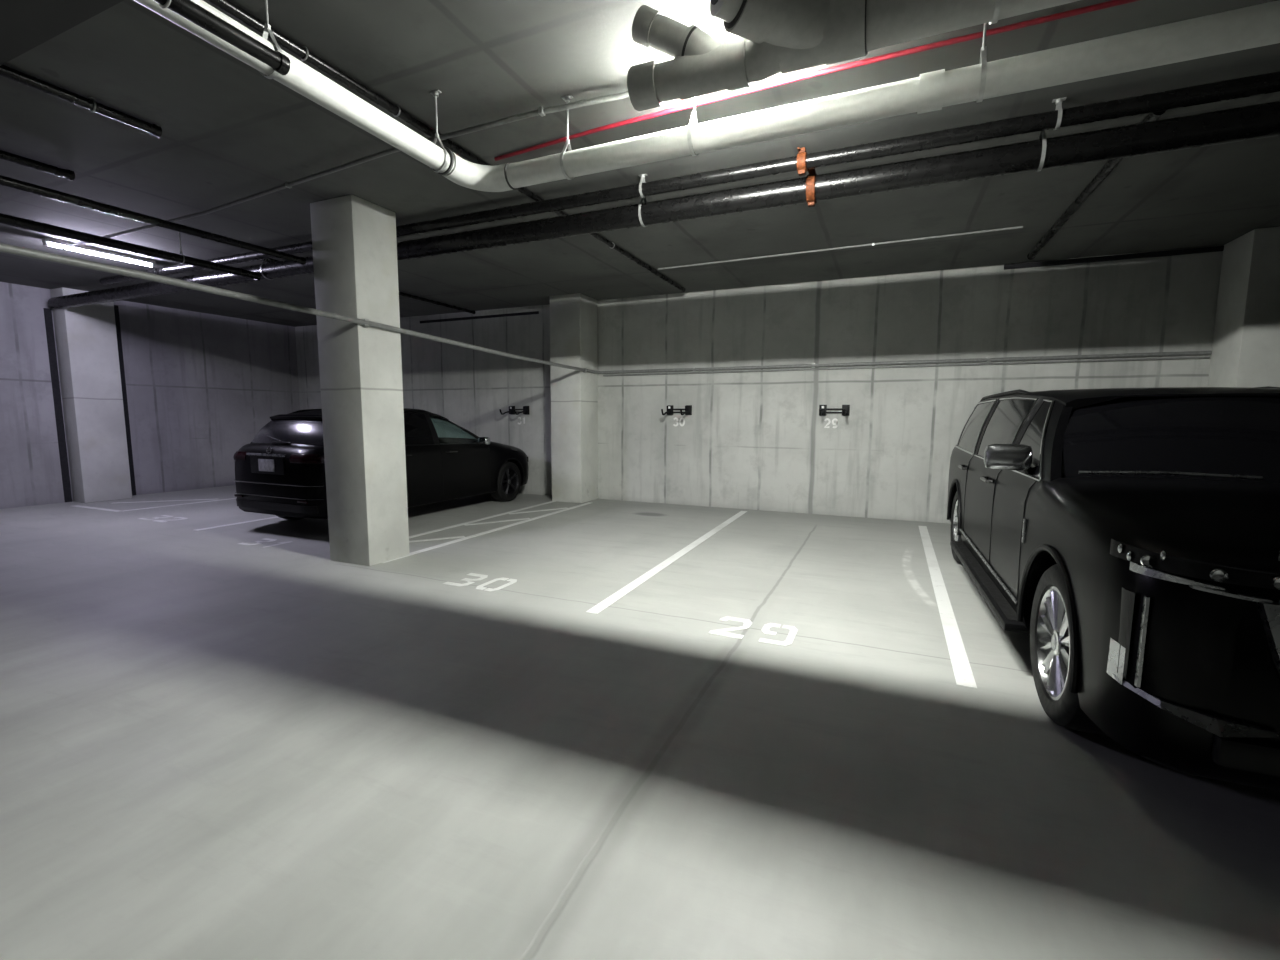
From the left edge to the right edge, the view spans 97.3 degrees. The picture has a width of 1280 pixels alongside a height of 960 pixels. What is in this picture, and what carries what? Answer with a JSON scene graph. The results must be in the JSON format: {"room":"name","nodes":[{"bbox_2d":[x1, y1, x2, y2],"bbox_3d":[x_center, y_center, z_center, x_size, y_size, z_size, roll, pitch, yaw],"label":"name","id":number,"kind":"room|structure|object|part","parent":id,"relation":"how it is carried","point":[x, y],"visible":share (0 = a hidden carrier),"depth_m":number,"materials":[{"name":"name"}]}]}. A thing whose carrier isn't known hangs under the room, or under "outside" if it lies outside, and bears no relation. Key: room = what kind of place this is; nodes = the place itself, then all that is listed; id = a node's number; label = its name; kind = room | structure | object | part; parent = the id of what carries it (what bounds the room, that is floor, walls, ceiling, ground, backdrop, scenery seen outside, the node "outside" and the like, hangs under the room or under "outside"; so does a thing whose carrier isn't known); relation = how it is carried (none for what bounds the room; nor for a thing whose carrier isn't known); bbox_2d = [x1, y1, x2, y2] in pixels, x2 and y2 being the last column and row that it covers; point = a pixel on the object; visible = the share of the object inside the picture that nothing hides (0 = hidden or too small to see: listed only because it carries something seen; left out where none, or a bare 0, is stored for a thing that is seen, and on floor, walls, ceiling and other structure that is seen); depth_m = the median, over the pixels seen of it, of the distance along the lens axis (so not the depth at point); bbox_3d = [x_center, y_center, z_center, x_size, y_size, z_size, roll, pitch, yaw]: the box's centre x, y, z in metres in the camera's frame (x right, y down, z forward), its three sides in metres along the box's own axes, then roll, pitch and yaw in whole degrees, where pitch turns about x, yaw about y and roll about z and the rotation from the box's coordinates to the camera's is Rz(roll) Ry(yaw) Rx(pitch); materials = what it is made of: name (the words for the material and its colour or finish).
{"room":"parking garage","nodes":[
{"label":"parking garage","id":0,"kind":"room"},
{"bbox_2d":[0,282,299,508],"bbox_3d":[-12.194,-0.813,4.250,0.200,3.545,20.080,3,7,24],"label":"wall","id":1,"kind":"structure","parent":0,"point":[201,387],"depth_m":10.83,"materials":[{"name":"concrete"}]},
{"bbox_2d":[43,308,71,501],"bbox_3d":[-9.773,-1.212,9.465,0.030,3.250,0.090,3,7,24],"label":"trim","id":2,"kind":"structure","parent":1,"relation":"attached to","point":[47,312],"depth_m":9.45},
{"bbox_2d":[114,305,135,495],"bbox_3d":[-9.411,-1.421,10.271,0.030,3.440,0.100,3,7,24],"label":"trim","id":3,"kind":"structure","parent":1,"relation":"attached to","point":[116,309],"depth_m":10.27,"materials":[{"name":"black metal"}]},
{"bbox_2d":[0,485,1279,959],"bbox_3d":[0.155,1.716,-0.935,27.200,0.200,20.480,3,7,24],"label":"floor","id":4,"kind":"structure","parent":0,"point":[213,746],"depth_m":2.46,"materials":[{"name":"concrete"}]},
{"bbox_2d":[50,287,131,502],"bbox_3d":[-9.441,-1.413,9.725,0.395,3.545,0.660,3,7,24],"label":"concrete column","id":5,"kind":"structure","parent":4,"relation":"on","point":[86,336],"depth_m":9.59,"materials":[{"name":"grey concrete"}]},
{"bbox_2d":[73,505,120,511],"bbox_3d":[-8.690,0.454,9.005,1.340,0.003,0.090,3,7,23],"label":"parking line","id":6,"kind":"object","parent":4,"relation":"on","point":[74,505],"visible":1,"depth_m":8.99,"materials":[{"name":"white paint"}]},
{"bbox_2d":[139,515,187,521],"bbox_3d":[-6.888,0.558,8.153,0.630,0.003,0.340,3,7,24],"label":"number","id":7,"kind":"object","parent":4,"relation":"on","point":[167,516],"depth_m":8.14,"materials":[{"name":"white paint"}]},
{"bbox_2d":[116,499,212,502],"bbox_3d":[-8.254,0.365,9.818,1.506,0.003,0.080,-2,7,-20],"label":"parking line","id":8,"kind":"object","parent":4,"relation":"on","point":[194,499],"visible":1,"depth_m":9.81,"materials":[{"name":"white paint"}]},
{"bbox_2d":[123,498,235,510],"bbox_3d":[-7.104,0.288,10.554,0.090,0.003,4.082,4,7,28],"label":"parking line","id":9,"kind":"object","parent":4,"relation":"on","point":[230,498],"visible":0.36,"depth_m":9.43,"materials":[{"name":"white paint"}]},
{"bbox_2d":[196,516,278,530],"bbox_3d":[-4.901,0.432,9.375,0.100,0.003,4.470,3,7,23],"label":"parking line","id":10,"kind":"object","parent":4,"relation":"on","point":[276,516],"visible":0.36,"depth_m":7.80,"materials":[{"name":"white paint"}]},
{"bbox_2d":[238,538,290,547],"bbox_3d":[-4.415,0.741,6.639,0.485,0.003,0.340,3,7,24],"label":"number","id":11,"kind":"object","parent":4,"relation":"on","point":[271,540],"depth_m":6.61,"materials":[{"name":"white paint"}]},
{"bbox_2d":[310,195,409,565],"bbox_3d":[-2.849,-0.937,5.784,0.570,3.545,0.520,3,7,24],"label":"concrete column","id":12,"kind":"structure","parent":4,"relation":"on","point":[354,241],"depth_m":5.59,"materials":[{"name":"grey concrete"}]},
{"bbox_2d":[233,408,528,519],"bbox_3d":[-3.693,-0.319,8.945,2.172,1.603,4.462,3,7,24],"label":"hatchback car","id":13,"kind":"object","parent":4,"relation":"on","point":[280,473],"visible":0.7,"depth_m":7.78,"materials":[{"name":"black paint"}]},
{"bbox_2d":[233,451,247,459],"bbox_3d":[-5.147,-0.324,7.298,0.200,0.105,0.570,-4,8,-35],"label":"tail lamp","id":14,"kind":"object","parent":13,"relation":"attached to","point":[239,455],"depth_m":7.13,"materials":[{"name":"red plastic"}]},
{"bbox_3d":[-4.586,-0.180,6.917,0.290,0.150,0.012,3,7,24],"label":"licence plate","id":15,"kind":"part","parent":13,"relation":"part of","materials":[{"name":"white metal"}]},
{"bbox_3d":[-4.565,-1.002,8.393,0.062,0.131,1.509,3,7,23],"label":"roof rail","id":16,"kind":"part","parent":13,"relation":"part of","materials":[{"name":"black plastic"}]},
{"bbox_2d":[289,454,324,463],"bbox_3d":[-3.915,-0.257,6.760,0.570,0.105,0.200,0,6,-7],"label":"tail lamp","id":17,"kind":"object","parent":13,"relation":"attached to","point":[293,458],"depth_m":6.69,"materials":[{"name":"red plastic"}]},
{"bbox_3d":[-3.446,-0.941,7.904,0.062,0.131,1.509,3,7,24],"label":"roof rail","id":18,"kind":"part","parent":13,"relation":"part of","materials":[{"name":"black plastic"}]},
{"bbox_3d":[-2.762,-0.559,8.832,0.023,0.045,1.001,3,7,23],"label":"window trim","id":19,"kind":"part","parent":13,"relation":"part of","materials":[{"name":"black plastic"}]},
{"bbox_2d":[478,438,485,443],"bbox_3d":[-2.544,-0.628,9.074,0.160,0.094,0.010,4,7,30],"label":"mirror glass","id":20,"kind":"object","parent":13,"relation":"attached to","point":[480,440],"depth_m":9.07,"materials":[{"name":"silver metal"}]},
{"bbox_2d":[479,437,489,444],"bbox_3d":[-2.522,-0.633,9.124,0.200,0.130,0.110,4,7,30],"label":"mirror","id":21,"kind":"object","parent":13,"relation":"attached to","point":[482,440],"depth_m":9.07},
{"bbox_2d":[409,536,464,541],"bbox_3d":[-2.561,0.727,6.850,0.834,0.003,0.080,-3,7,-28],"label":"hatch stripe","id":22,"kind":"object","parent":4,"relation":"on","point":[456,536],"visible":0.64,"depth_m":6.87,"materials":[{"name":"white paint"}]},
{"bbox_2d":[443,573,516,590],"bbox_3d":[-1.436,0.926,5.122,0.570,0.003,0.380,3,7,24],"label":"number","id":23,"kind":"object","parent":4,"relation":"on","point":[480,587],"depth_m":5.09,"materials":[{"name":"white paint"}]},
{"bbox_2d":[409,501,555,537],"bbox_3d":[-2.291,0.569,8.274,0.100,0.003,3.900,3,7,24],"label":"parking line","id":24,"kind":"object","parent":4,"relation":"on","point":[436,530],"visible":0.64,"depth_m":8.12,"materials":[{"name":"white paint"}]},
{"bbox_2d":[382,502,590,562],"bbox_3d":[-1.763,0.621,7.827,0.090,0.003,4.500,3,7,23],"label":"parking line","id":25,"kind":"object","parent":4,"relation":"on","point":[545,515],"visible":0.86,"depth_m":7.23,"materials":[{"name":"white paint"}]},
{"bbox_2d":[464,518,529,525],"bbox_3d":[-2.027,0.594,8.056,0.957,0.003,0.080,-4,8,-34],"label":"hatch stripe","id":26,"kind":"object","parent":4,"relation":"on","point":[522,518],"visible":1,"depth_m":8.05,"materials":[{"name":"white paint"}]},
{"bbox_2d":[508,507,565,513],"bbox_3d":[-1.611,0.491,8.998,1.017,0.003,0.080,-4,8,-36],"label":"hatch stripe","id":27,"kind":"object","parent":4,"relation":"on","point":[565,507],"visible":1,"depth_m":9.01,"materials":[{"name":"white paint"}]},
{"bbox_2d":[550,293,597,502],"bbox_3d":[-1.158,-1.400,9.988,0.600,3.545,0.625,3,7,24],"label":"concrete column","id":28,"kind":"structure","parent":4,"relation":"on","point":[573,317],"depth_m":9.74,"materials":[{"name":"grey concrete"}]},
{"bbox_2d":[586,511,746,613],"bbox_3d":[0.653,0.760,6.696,0.100,0.003,5.180,3,7,23],"label":"parking line","id":29,"kind":"object","parent":4,"relation":"on","point":[599,607],"visible":1,"depth_m":5.53,"materials":[{"name":"white paint"}]},
{"bbox_2d":[708,616,797,645],"bbox_3d":[0.810,1.064,3.990,0.560,0.003,0.380,3,7,24],"label":"number","id":30,"kind":"object","parent":4,"relation":"on","point":[747,623],"depth_m":3.96,"materials":[{"name":"white paint"}]},
{"bbox_2d":[919,526,976,687],"bbox_3d":[2.896,0.903,5.527,0.100,0.003,5.190,3,7,24],"label":"parking line","id":31,"kind":"object","parent":4,"relation":"on","point":[963,674],"visible":1,"depth_m":4.16,"materials":[{"name":"white paint"}]},
{"bbox_2d":[947,386,1279,790],"bbox_3d":[3.644,0.194,4.101,2.362,1.738,5.680,3,7,22],"label":"car","id":32,"kind":"object","parent":4,"relation":"on","point":[1133,534],"visible":1,"depth_m":2.45,"materials":[{"name":"black paint"}]},
{"bbox_3d":[3.056,-0.121,5.327,0.063,0.032,0.244,3,7,22],"label":"door handle","id":33,"kind":"part","parent":32,"relation":"part of","materials":[{"name":"black metal"}]},
{"bbox_3d":[3.374,-0.310,5.872,0.027,0.035,1.321,3,7,23],"label":"window trim","id":34,"kind":"part","parent":32,"relation":"part of","materials":[{"name":"silver metal"}]},
{"bbox_3d":[3.415,-0.542,5.729,0.167,0.521,1.270,3,7,23],"label":"window frame trim","id":35,"kind":"part","parent":32,"relation":"part of","materials":[{"name":"silver metal"}]},
{"bbox_3d":[2.616,-0.002,4.249,0.063,0.032,0.244,3,7,22],"label":"door handle","id":36,"kind":"part","parent":32,"relation":"part of","materials":[{"name":"black metal"}]},
{"bbox_3d":[2.647,0.601,4.358,0.020,0.043,2.280,3,7,22],"label":"door moulding","id":37,"kind":"part","parent":32,"relation":"part of","materials":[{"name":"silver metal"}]},
{"bbox_3d":[3.389,-0.767,5.316,0.058,0.101,2.406,3,7,23],"label":"roof rail","id":38,"kind":"part","parent":32,"relation":"part of","materials":[{"name":"black plastic"}]},
{"bbox_2d":[984,444,1032,470],"bbox_3d":[2.273,-0.142,3.484,0.250,0.160,0.130,4,7,29],"label":"mirror","id":39,"kind":"object","parent":32,"relation":"on","point":[1018,457],"depth_m":3.43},
{"bbox_3d":[2.910,-0.401,4.504,0.185,0.529,1.169,3,7,22],"label":"window frame trim","id":40,"kind":"part","parent":32,"relation":"part of","materials":[{"name":"silver metal"}]},
{"bbox_2d":[1021,518,1026,542],"bbox_3d":[2.211,0.292,3.242,0.014,0.140,0.030,3,7,22],"label":"vent","id":41,"kind":"object","parent":32,"relation":"attached to","point":[1024,530],"depth_m":3.23,"materials":[{"name":"silver metal"}]},
{"bbox_3d":[2.430,-0.037,3.578,0.022,0.029,0.830,3,7,22],"label":"window trim","id":42,"kind":"part","parent":32,"relation":"part of","materials":[{"name":"silver metal"}]},
{"bbox_3d":[2.399,-0.057,3.480,0.095,0.103,0.049,-1,7,-12],"label":"mirror arm","id":43,"kind":"part","parent":32,"relation":"part of","materials":[{"name":"black plastic"}]},
{"bbox_3d":[2.526,-0.263,3.496,0.064,0.501,0.835,5,8,34],"label":"window frame trim","id":44,"kind":"part","parent":32,"relation":"part of","materials":[{"name":"silver metal"}]},
{"bbox_3d":[1.785,0.677,2.115,0.008,0.148,0.098,1,6,6],"label":"corner blade","id":45,"kind":"part","parent":32,"relation":"part of","materials":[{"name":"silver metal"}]},
{"bbox_2d":[1117,587,1149,686],"bbox_3d":[1.791,0.568,2.060,0.044,0.330,0.134,3,7,24],"label":"lamp","id":46,"kind":"object","parent":32,"relation":"on","point":[1133,603],"depth_m":2.04,"materials":[{"name":"silver plastic"}]},
{"bbox_3d":[1.865,0.783,1.928,0.132,0.063,0.446,-4,8,-35],"label":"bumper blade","id":47,"kind":"part","parent":32,"relation":"part of","materials":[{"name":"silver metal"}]},
{"bbox_3d":[4.750,-0.699,4.767,0.058,0.101,2.406,3,7,21],"label":"roof rail","id":48,"kind":"part","parent":32,"relation":"part of","materials":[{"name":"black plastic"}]},
{"bbox_2d":[1207,227,1279,386],"bbox_3d":[7.030,-0.957,6.415,0.650,3.545,0.625,3,7,24],"label":"concrete column","id":49,"kind":"structure","parent":4,"relation":"on","point":[1246,336],"depth_m":6.17,"materials":[{"name":"grey concrete"}]},
{"bbox_2d":[0,0,1279,326],"bbox_3d":[0.174,-2.006,-1.352,27.200,0.200,20.480,3,7,24],"label":"ceiling","id":50,"kind":"structure","parent":0,"point":[231,132],"depth_m":4.44,"materials":[{"name":"concrete"}]},
{"bbox_2d":[0,150,74,180],"bbox_3d":[-6.136,-2.238,1.732,0.080,0.080,6.660,3,7,24],"label":"pipe","id":51,"kind":"object","parent":50,"relation":"attached to","point":[7,156],"visible":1,"depth_m":4.55,"materials":[{"name":"black metal"}]},
{"bbox_2d":[0,0,123,65],"bbox_3d":[-6.453,-2.329,3.698,10.600,0.360,0.900,3,7,24],"label":"conduit","id":52,"kind":"object","parent":50,"relation":"attached to","point":[25,25],"depth_m":2.42,"materials":[{"name":"black metal"}]},
{"bbox_2d":[0,65,161,136],"bbox_3d":[-4.736,-2.167,1.044,0.082,0.109,6.520,3,7,24],"label":"pipe","id":53,"kind":"object","parent":50,"relation":"attached to","point":[90,104],"visible":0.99,"depth_m":3.60,"materials":[{"name":"black metal"}]},
{"bbox_2d":[41,237,154,267],"bbox_3d":[-6.746,-2.841,7.068,0.100,0.087,1.080,3,7,24],"label":"strip light","id":54,"kind":"object","parent":50,"relation":"attached to","point":[46,241],"visible":1,"depth_m":7.02,"materials":[{"name":"white plastic"}]},
{"bbox_2d":[48,243,150,265],"bbox_3d":[-6.747,-2.822,7.070,0.040,0.036,1.020,3,7,24],"label":"diffuser","id":55,"kind":"object","parent":54,"relation":"attached to","point":[84,249],"depth_m":7.07,"materials":[{"name":"white plastic"}]},
{"bbox_2d":[0,213,260,280],"bbox_3d":[-6.524,-2.241,3.046,0.108,0.377,8.740,3,7,24],"label":"pipe","id":56,"kind":"object","parent":50,"relation":"attached to","point":[5,219],"visible":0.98,"depth_m":5.76,"materials":[{"name":"black metal"}]},
{"bbox_2d":[0,175,305,264],"bbox_3d":[-5.495,-2.037,2.476,0.085,0.085,8.490,3,7,24],"label":"pipe","id":57,"kind":"object","parent":50,"relation":"attached to","point":[5,181],"visible":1,"depth_m":4.92,"materials":[{"name":"black metal"}]},
{"bbox_2d":[154,0,290,74],"bbox_3d":[-2.722,-1.763,-0.198,0.084,0.565,5.800,3,7,24],"label":"pipe","id":58,"kind":"object","parent":50,"relation":"hanging from","point":[280,63],"visible":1,"depth_m":2.24,"materials":[{"name":"black metal"}]},
{"bbox_2d":[260,258,272,279],"bbox_3d":[-4.679,-2.701,7.092,0.070,0.347,0.205,3,7,24],"label":"hanger","id":59,"kind":"object","parent":50,"relation":"hanging from","point":[268,258],"visible":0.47,"depth_m":7.04,"materials":[{"name":"metal"}]},
{"bbox_2d":[259,0,281,78],"bbox_3d":[-1.734,-2.124,2.622,0.156,0.468,0.036,3,7,24],"label":"hanger","id":60,"kind":"object","parent":50,"relation":"hanging from","point":[267,30],"visible":0.51,"depth_m":2.62,"materials":[{"name":"metal"}]},
{"bbox_3d":[-1.734,-2.225,2.611,0.011,0.257,0.011,-6,9,-43],"label":"rod","id":61,"kind":"part","parent":60,"relation":"part of","materials":[{"name":"metal"}]},
{"bbox_2d":[62,91,628,248],"bbox_3d":[-3.411,-2.574,5.008,7.605,0.096,0.202,3,7,25],"label":"conduit","id":62,"kind":"object","parent":50,"relation":"attached to","point":[541,111],"visible":0.91,"depth_m":4.22,"materials":[{"name":"metal"}]},
{"bbox_2d":[261,258,475,313],"bbox_3d":[-4.022,-3.038,9.056,0.071,0.071,4.050,3,7,24],"label":"pipe","id":63,"kind":"object","parent":50,"relation":"attached to","point":[271,259],"visible":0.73,"depth_m":9.81,"materials":[{"name":"black metal"}]},
{"bbox_2d":[429,90,447,171],"bbox_3d":[-1.300,-2.226,3.605,0.156,0.480,0.036,3,7,24],"label":"hanger","id":64,"kind":"object","parent":50,"relation":"hanging from","point":[435,93],"visible":0.81,"depth_m":3.60,"materials":[{"name":"metal"}]},
{"bbox_3d":[-1.299,-2.327,3.594,0.011,0.269,0.011,0,6,1],"label":"rod","id":65,"kind":"part","parent":64,"relation":"part of","materials":[{"name":"metal"}]},
{"bbox_2d":[207,0,684,291],"bbox_3d":[-1.871,-2.403,3.174,0.074,0.101,12.750,3,7,24],"label":"pipe","id":66,"kind":"object","parent":50,"relation":"attached to","point":[227,6],"visible":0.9,"depth_m":3.51,"materials":[{"name":"black metal"}]},
{"bbox_2d":[560,95,573,179],"bbox_3d":[-0.469,-2.219,3.656,0.070,0.498,0.167,3,7,24],"label":"hanger","id":67,"kind":"object","parent":50,"relation":"hanging from","point":[566,98],"visible":0.82,"depth_m":3.63,"materials":[{"name":"metal"}]},
{"bbox_3d":[-0.469,-2.325,3.644,0.011,0.275,0.011,-6,9,-43],"label":"rod","id":68,"kind":"part","parent":67,"relation":"part of","materials":[{"name":"metal"}]},
{"bbox_2d":[134,0,1279,191],"bbox_3d":[4.920,-1.357,-2.631,16.624,0.243,7.446,3,7,24],"label":"drain pipe","id":69,"kind":"object","parent":67,"relation":"hanging from","point":[1254,26],"visible":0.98,"depth_m":2.82,"materials":[{"name":"white plastic"}]},
{"bbox_2d":[638,197,646,226],"bbox_3d":[0.035,-2.446,5.035,0.070,0.347,0.205,3,7,24],"label":"hanger","id":70,"kind":"object","parent":50,"relation":"hanging from","point":[645,200],"visible":0.41,"depth_m":4.98,"materials":[{"name":"metal"}]},
{"bbox_2d":[48,101,1279,308],"bbox_3d":[2.506,-2.244,3.964,26.399,0.261,0.216,3,7,24],"label":"pipe","id":71,"kind":"object","parent":70,"relation":"hanging from","point":[1257,121],"visible":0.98,"depth_m":4.32,"materials":[{"name":"black metal"}]},
{"bbox_2d":[638,174,646,197],"bbox_3d":[0.025,-2.511,4.801,0.070,0.194,0.122,3,7,24],"label":"hanger","id":72,"kind":"object","parent":50,"relation":"hanging from","point":[642,176],"visible":0.79,"depth_m":4.78,"materials":[{"name":"metal"}]},
{"bbox_2d":[100,71,1279,284],"bbox_3d":[3.334,-2.297,3.350,24.399,0.177,0.152,3,7,24],"label":"pipe","id":73,"kind":"object","parent":72,"relation":"hanging from","point":[1265,83],"visible":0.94,"depth_m":4.10,"materials":[{"name":"black metal"}]},
{"bbox_2d":[687,97,697,155],"bbox_3d":[0.318,-2.176,3.313,0.070,0.498,0.167,3,7,24],"label":"hanger","id":74,"kind":"object","parent":50,"relation":"hanging from","point":[693,119],"visible":0.57,"depth_m":3.29,"materials":[{"name":"metal"}]},
{"bbox_2d":[494,0,1139,160],"bbox_3d":[6.445,-2.108,0.943,16.764,0.033,0.161,3,7,24],"label":"pipe","id":75,"kind":"object","parent":50,"relation":"attached to","point":[1112,3],"visible":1,"depth_m":3.25,"materials":[{"name":"metal"}]},
{"bbox_2d":[658,226,1022,269],"bbox_3d":[2.162,-2.802,6.885,4.222,0.031,0.032,3,7,25],"label":"conduit","id":76,"kind":"object","parent":50,"relation":"attached to","point":[1016,227],"visible":1,"depth_m":6.70,"materials":[{"name":"metal"}]},
{"bbox_2d":[976,23,986,102],"bbox_3d":[1.664,-2.103,2.726,0.070,0.498,0.167,3,7,24],"label":"hanger","id":77,"kind":"object","parent":50,"relation":"hanging from","point":[983,56],"visible":0.81,"depth_m":2.70,"materials":[{"name":"metal"}]},
{"bbox_3d":[1.664,-2.210,2.714,0.011,0.275,0.011,0,6,1],"label":"rod","id":78,"kind":"part","parent":77,"relation":"part of","materials":[{"name":"metal"}]},
{"bbox_2d":[989,0,1001,23],"bbox_3d":[1.379,-2.038,2.155,0.070,0.503,0.241,3,7,24],"label":"hanger","id":79,"kind":"object","parent":50,"relation":"hanging from","point":[998,3],"visible":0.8,"depth_m":2.15,"materials":[{"name":"metal"}]},
{"bbox_2d":[1035,130,1046,171],"bbox_3d":[2.745,-2.300,3.852,0.070,0.347,0.205,3,7,24],"label":"hanger","id":80,"kind":"object","parent":50,"relation":"hanging from","point":[1042,135],"visible":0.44,"depth_m":3.79,"materials":[{"name":"metal"}]},
{"bbox_2d":[1052,97,1065,129],"bbox_3d":[2.697,-2.367,3.635,0.070,0.194,0.122,3,7,24],"label":"hanger","id":81,"kind":"object","parent":50,"relation":"hanging from","point":[1058,101],"visible":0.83,"depth_m":3.61,"materials":[{"name":"metal"}]},
{"bbox_2d":[1027,110,1165,259],"bbox_3d":[4.090,-2.575,5.298,0.085,0.085,3.650,3,7,24],"label":"pipe","id":82,"kind":"object","parent":50,"relation":"attached to","point":[1110,165],"visible":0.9,"depth_m":5.00,"materials":[{"name":"black metal"}]},
{"bbox_2d":[295,245,1223,523],"bbox_3d":[4.246,-1.159,8.083,27.200,3.545,0.200,3,7,24],"label":"wall","id":83,"kind":"structure","parent":0,"point":[749,440],"depth_m":8.65,"materials":[{"name":"concrete"}]},
{"bbox_2d":[420,311,538,322],"bbox_3d":[-3.206,-3.180,11.034,2.900,0.050,0.030,3,7,24],"label":"trim","id":84,"kind":"structure","parent":83,"relation":"attached to","point":[533,312],"depth_m":10.98,"materials":[{"name":"black metal"}]},
{"bbox_2d":[499,406,528,414],"bbox_3d":[-2.396,-1.320,10.668,0.440,0.172,0.409,3,7,24],"label":"bike rack","id":85,"kind":"object","parent":83,"relation":"attached to","point":[512,410],"visible":1,"depth_m":10.74,"materials":[{"name":"black metal"}]},
{"bbox_2d":[0,243,1211,375],"bbox_3d":[0.419,-1.136,2.484,8.310,0.284,13.085,3,7,24],"label":"conduit","id":86,"kind":"object","parent":83,"relation":"attached to","point":[4,248],"visible":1,"depth_m":6.90,"materials":[{"name":"metal"}]},
{"bbox_2d":[661,405,691,414],"bbox_3d":[0.589,-1.159,9.365,0.440,0.172,0.409,3,7,24],"label":"bike rack","id":87,"kind":"object","parent":83,"relation":"attached to","point":[688,408],"visible":1,"depth_m":9.45,"materials":[{"name":"black metal"}]},
{"bbox_2d":[673,417,684,425],"bbox_3d":[0.663,-0.987,9.576,0.213,0.154,0.002,3,7,24],"label":"number","id":88,"kind":"object","parent":83,"relation":"attached to","point":[675,417],"depth_m":9.57,"materials":[{"name":"white paint"}]},
{"bbox_2d":[824,418,837,427],"bbox_3d":[2.914,-0.866,8.594,0.207,0.153,0.002,3,7,24],"label":"number","id":89,"kind":"object","parent":83,"relation":"attached to","point":[828,419],"depth_m":8.58,"materials":[{"name":"white paint"}]},
{"bbox_2d":[819,405,849,415],"bbox_3d":[2.868,-1.036,8.370,0.440,0.172,0.409,3,7,24],"label":"bike rack","id":90,"kind":"object","parent":83,"relation":"attached to","point":[823,409],"visible":1,"depth_m":8.48,"materials":[{"name":"black metal"}]},
{"bbox_2d":[1004,246,1223,269],"bbox_3d":[5.857,-2.780,7.069,2.200,0.060,0.030,3,7,24],"label":"trim","id":91,"kind":"structure","parent":83,"relation":"attached to","point":[1214,248],"depth_m":7.02,"materials":[{"name":"black metal"}]},
{"bbox_2d":[627,0,1079,110],"bbox_3d":[6.800,-1.655,-0.349,15.035,0.411,0.526,3,7,24],"label":"drain pipe","id":92,"kind":"object","parent":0,"point":[776,36],"visible":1,"depth_m":2.36,"materials":[{"name":"grey plastic"}]}
]}

